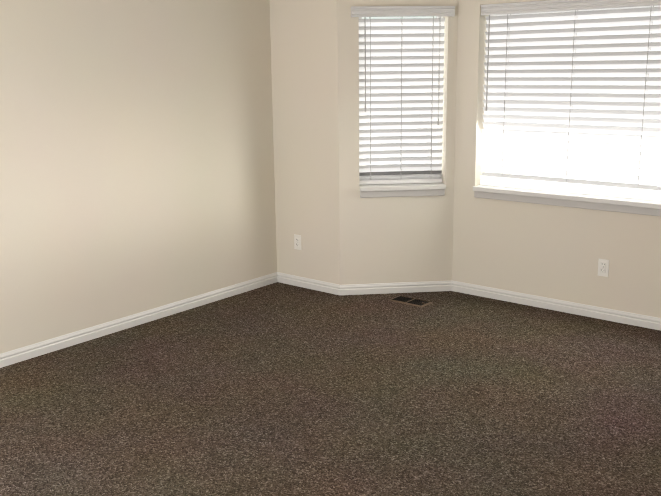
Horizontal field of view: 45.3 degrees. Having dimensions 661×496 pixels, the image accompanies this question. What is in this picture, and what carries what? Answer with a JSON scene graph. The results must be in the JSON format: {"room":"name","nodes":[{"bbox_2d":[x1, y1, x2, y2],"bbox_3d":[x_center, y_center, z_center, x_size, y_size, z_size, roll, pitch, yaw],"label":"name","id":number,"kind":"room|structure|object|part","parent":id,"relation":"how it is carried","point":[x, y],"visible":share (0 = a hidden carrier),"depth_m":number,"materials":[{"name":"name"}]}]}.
{"room":"empty room","nodes":[
{"label":"empty room","id":0,"kind":"room"},
{"bbox_2d":[0,0,276,353],"bbox_3d":[-2.099,-0.492,4.144,0.210,2.680,5.420,10,16,38],"label":"wall","id":1,"kind":"structure","parent":0,"point":[136,158],"depth_m":4.99,"materials":[{"name":"beige paint"}]},
{"bbox_2d":[269,0,339,284],"bbox_3d":[-0.203,-0.918,5.908,0.843,2.680,0.210,10,16,38],"label":"wall","id":2,"kind":"structure","parent":0,"point":[304,51],"depth_m":5.78,"materials":[{"name":"beige paint"}]},
{"bbox_2d":[294,234,300,249],"bbox_3d":[-0.250,-0.043,6.011,0.070,0.115,0.009,10,16,38],"label":"outlet","id":3,"kind":"object","parent":2,"relation":"attached to","point":[297,242],"visible":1,"depth_m":6.01,"materials":[{"name":"white plastic"}]},
{"bbox_2d":[0,272,660,367],"bbox_3d":[0.042,0.937,3.077,4.804,0.081,5.597,10,16,38],"label":"baseboard","id":4,"kind":"structure","parent":2,"relation":"attached to","point":[11,357],"depth_m":5.47,"materials":[{"name":"white wood"}]},
{"bbox_2d":[0,282,660,495],"bbox_3d":[0.043,1.031,3.098,5.220,0.120,6.013,10,16,38],"label":"floor","id":5,"kind":"structure","parent":0,"point":[278,389],"depth_m":3.94,"materials":[{"name":"carpet"}]},
{"bbox_2d":[389,296,432,306],"bbox_3d":[0.571,0.376,5.649,0.290,0.011,0.150,10,16,38],"label":"air vent register","id":6,"kind":"object","parent":5,"relation":"on","point":[411,301],"visible":1,"depth_m":5.63,"materials":[{"name":"brown metal"}]},
{"bbox_2d":[337,0,457,284],"bbox_3d":[0.507,-0.883,5.713,0.927,2.680,0.210,-2,13,-5],"label":"wall","id":7,"kind":"structure","parent":0,"point":[395,239],"depth_m":5.74,"materials":[{"name":"beige paint"}]},
{"bbox_2d":[359,16,444,184],"bbox_3d":[0.499,-1.079,5.686,0.626,1.239,0.139,-2,13,-5],"label":"window","id":8,"kind":"structure","parent":7,"relation":"in","point":[417,52],"depth_m":5.65,"materials":[{"name":"white plastic"}]},
{"bbox_3d":[0.510,-0.516,5.776,0.614,0.086,0.064,-2,13,-5],"label":"small window blind bottom rail","id":9,"kind":"part","parent":8,"relation":"part of","materials":[{"name":"white plastic"}]},
{"bbox_2d":[351,6,454,16],"bbox_3d":[0.490,-1.628,5.466,0.714,0.068,0.164,-2,13,-5],"label":"blind valance","id":10,"kind":"object","parent":8,"relation":"attached to","point":[396,11],"visible":1,"depth_m":5.39,"materials":[{"name":"white wood"}]},
{"bbox_2d":[364,17,365,111],"bbox_3d":[0.243,-1.278,5.532,0.012,0.644,0.014,4,14,21],"label":"blind cord","id":11,"kind":"object","parent":10,"relation":"hanging from","point":[364,17],"depth_m":5.51,"materials":[{"name":"grey plastic"}]},
{"bbox_2d":[369,17,370,179],"bbox_3d":[0.285,-1.061,5.630,0.011,1.160,0.042,-2,13,-5],"label":"blind cord","id":12,"kind":"object","parent":10,"relation":"hanging from","point":[369,17],"depth_m":5.61,"materials":[{"name":"white fabric"}]},
{"bbox_2d":[400,17,402,178],"bbox_3d":[0.506,-1.069,5.650,0.011,1.160,0.042,-2,13,-5],"label":"blind cord","id":13,"kind":"object","parent":10,"relation":"hanging from","point":[401,83],"depth_m":5.61,"materials":[{"name":"white fabric"}]},
{"bbox_2d":[430,17,433,173],"bbox_3d":[0.727,-1.076,5.671,0.011,1.160,0.042,-2,13,-5],"label":"blind cord","id":14,"kind":"object","parent":10,"relation":"hanging from","point":[433,17],"depth_m":5.67,"materials":[{"name":"white fabric"}]},
{"bbox_2d":[437,17,440,124],"bbox_3d":[0.768,-1.246,5.593,0.012,0.749,0.012,5,14,24],"label":"blind cord","id":15,"kind":"object","parent":10,"relation":"hanging from","point":[439,17],"depth_m":5.60,"materials":[{"name":"white fabric"}]},
{"bbox_2d":[359,183,445,197],"bbox_3d":[0.514,-0.424,5.765,0.624,0.081,0.176,-2,13,-5],"label":"sill","id":16,"kind":"structure","parent":7,"relation":"attached to","point":[400,190],"depth_m":5.69,"materials":[{"name":"white wood"}]},
{"bbox_2d":[452,0,660,317],"bbox_3d":[2.421,-0.644,4.551,3.784,2.680,0.210,10,16,38],"label":"wall","id":17,"kind":"structure","parent":0,"point":[551,251],"depth_m":5.42,"materials":[{"name":"beige paint"}]},
{"bbox_2d":[473,185,660,216],"bbox_3d":[1.998,-0.254,4.933,2.419,0.081,0.176,10,16,38],"label":"sill","id":18,"kind":"structure","parent":17,"relation":"attached to","point":[609,203],"depth_m":5.19,"materials":[{"name":"white wood"}]},
{"bbox_2d":[480,5,660,200],"bbox_3d":[2.033,-0.907,4.839,2.421,1.239,0.139,10,16,38],"label":"window","id":19,"kind":"structure","parent":17,"relation":"in","point":[611,48],"depth_m":5.15,"materials":[{"name":"white plastic"}]},
{"bbox_3d":[2.016,-0.344,4.937,2.409,0.086,0.064,10,16,38],"label":"bottom rail of the big window blind","id":20,"kind":"part","parent":19,"relation":"part of","materials":[{"name":"white plastic"}]},
{"bbox_2d":[481,0,660,14],"bbox_3d":[1.985,-1.464,4.661,2.415,0.068,0.109,10,16,38],"label":"blind valance","id":21,"kind":"object","parent":19,"relation":"attached to","point":[529,7],"visible":1,"depth_m":5.03,"materials":[{"name":"white wood"}]},
{"bbox_2d":[485,15,489,110],"bbox_3d":[1.082,-1.270,5.446,0.012,0.644,0.014,3,13,18],"label":"blind cord","id":22,"kind":"object","parent":21,"relation":"hanging from","point":[489,15],"depth_m":5.44,"materials":[{"name":"grey plastic"}]},
{"bbox_2d":[502,14,510,178],"bbox_3d":[1.212,-1.032,5.451,0.011,1.160,0.042,10,16,38],"label":"blind cord","id":23,"kind":"object","parent":21,"relation":"hanging from","point":[507,14],"depth_m":5.44,"materials":[{"name":"white fabric"}]},
{"bbox_2d":[566,10,577,182],"bbox_3d":[1.576,-0.971,5.159,0.011,1.160,0.042,10,16,38],"label":"blind cord","id":24,"kind":"object","parent":21,"relation":"hanging from","point":[571,87],"depth_m":5.14,"materials":[{"name":"white fabric"}]},
{"bbox_2d":[637,6,653,193],"bbox_3d":[1.939,-0.909,4.868,0.011,1.160,0.042,10,16,38],"label":"blind cord","id":25,"kind":"object","parent":21,"relation":"hanging from","point":[651,6],"depth_m":4.85,"materials":[{"name":"white fabric"}]},
{"bbox_3d":[2.060,-0.914,4.871,2.367,1.185,0.006,10,16,38],"label":"glass","id":26,"kind":"part","parent":19,"relation":"part of","materials":[{"name":"clear glass"}]},
{"bbox_2d":[598,258,608,276],"bbox_3d":[1.770,0.129,5.138,0.070,0.115,0.009,10,16,38],"label":"outlet","id":27,"kind":"object","parent":17,"relation":"attached to","point":[603,267],"visible":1,"depth_m":5.13,"materials":[{"name":"white plastic"}]}
]}

